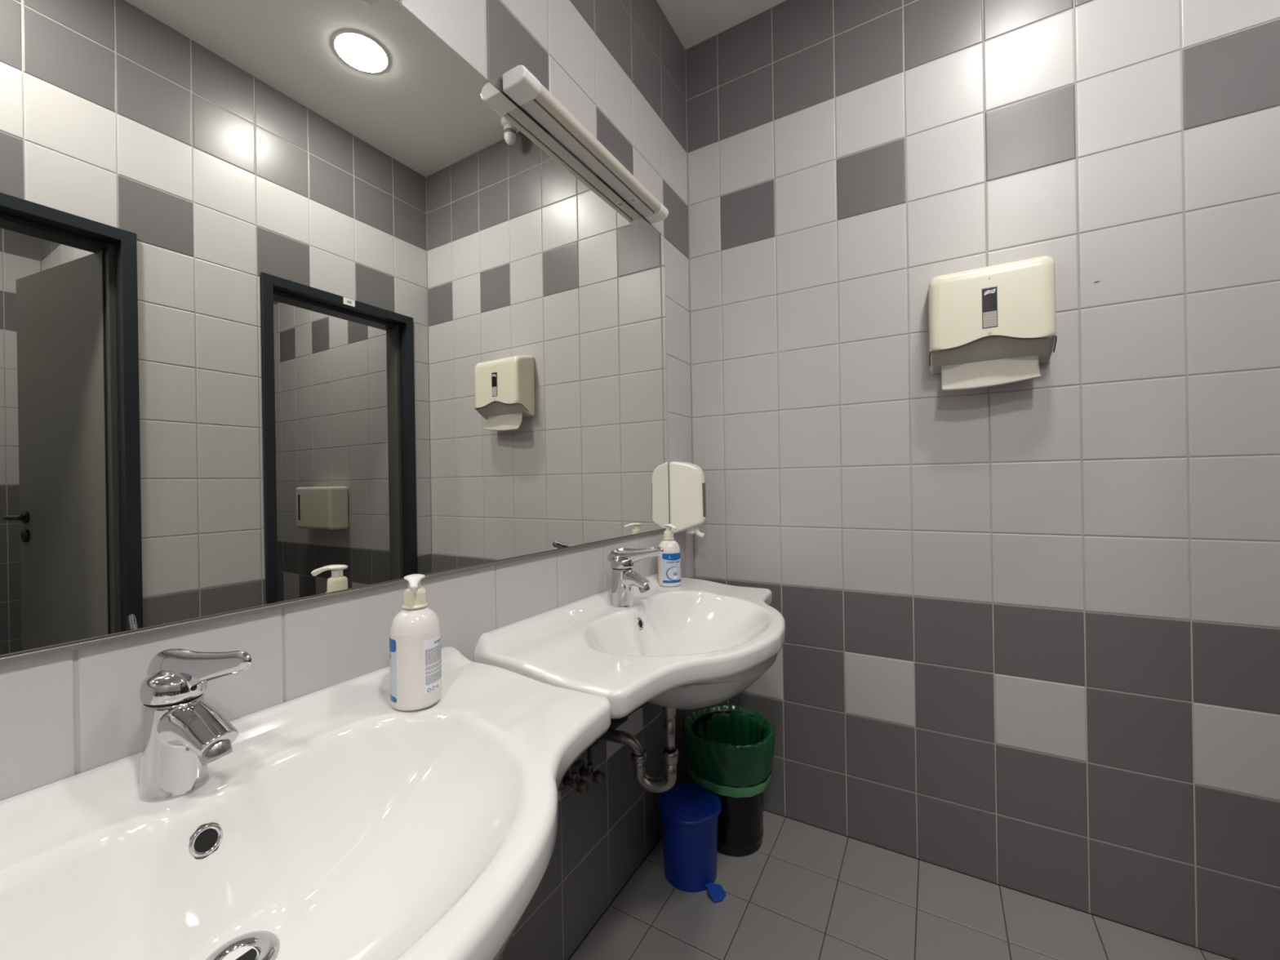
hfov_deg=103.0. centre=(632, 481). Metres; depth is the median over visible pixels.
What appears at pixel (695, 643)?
basin
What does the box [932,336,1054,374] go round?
tray
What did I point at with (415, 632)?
soap bottle
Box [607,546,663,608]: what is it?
tap
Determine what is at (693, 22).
ceiling
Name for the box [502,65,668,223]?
strip light
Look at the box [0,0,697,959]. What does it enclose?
wall
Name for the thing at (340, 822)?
basin
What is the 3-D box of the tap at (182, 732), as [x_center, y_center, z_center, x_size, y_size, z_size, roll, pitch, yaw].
[-0.469,0.256,0.546,0.159,0.159,0.056,-1,0,21]
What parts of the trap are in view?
pop lever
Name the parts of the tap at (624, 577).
lever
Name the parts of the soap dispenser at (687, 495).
push knob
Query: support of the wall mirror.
attached to the wall at (618, 67)
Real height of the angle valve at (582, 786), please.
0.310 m
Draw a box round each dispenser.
[668,461,706,537]
[928,255,1057,391]
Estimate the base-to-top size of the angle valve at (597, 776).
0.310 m
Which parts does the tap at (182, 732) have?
lever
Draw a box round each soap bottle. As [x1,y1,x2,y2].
[389,573,441,711]
[657,524,680,586]
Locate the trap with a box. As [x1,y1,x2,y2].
[591,701,678,792]
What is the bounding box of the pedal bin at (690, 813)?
[657,782,725,902]
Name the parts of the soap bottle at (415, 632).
stem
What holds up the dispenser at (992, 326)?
attached to the wall at (1031, 645)
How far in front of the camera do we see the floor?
1.35 m
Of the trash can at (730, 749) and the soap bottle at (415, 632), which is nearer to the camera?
the soap bottle at (415, 632)
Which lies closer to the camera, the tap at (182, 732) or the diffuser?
the tap at (182, 732)
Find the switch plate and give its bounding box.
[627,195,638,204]
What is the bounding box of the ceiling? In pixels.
[656,0,786,49]
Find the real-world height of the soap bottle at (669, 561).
0.193 m
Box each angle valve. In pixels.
[558,761,589,794]
[576,745,604,784]
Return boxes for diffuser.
[535,83,662,213]
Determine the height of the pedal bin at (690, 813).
0.216 m
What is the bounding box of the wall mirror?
[0,0,669,665]
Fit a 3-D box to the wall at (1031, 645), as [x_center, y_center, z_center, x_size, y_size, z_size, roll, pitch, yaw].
[0.906,-0.247,1.572,1.732,2.792,0.101,-1,0,31]
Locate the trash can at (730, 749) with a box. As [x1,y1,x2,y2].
[682,704,774,856]
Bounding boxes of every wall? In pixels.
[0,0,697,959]
[684,0,1279,959]
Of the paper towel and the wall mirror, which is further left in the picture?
the wall mirror
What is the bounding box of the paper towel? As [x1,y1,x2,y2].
[941,355,1040,391]
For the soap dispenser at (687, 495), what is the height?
0.265 m
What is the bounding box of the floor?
[568,810,1232,959]
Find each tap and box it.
[138,648,252,802]
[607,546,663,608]
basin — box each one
[0,645,610,959]
[473,573,785,719]
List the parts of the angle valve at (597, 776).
knob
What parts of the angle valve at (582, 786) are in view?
knob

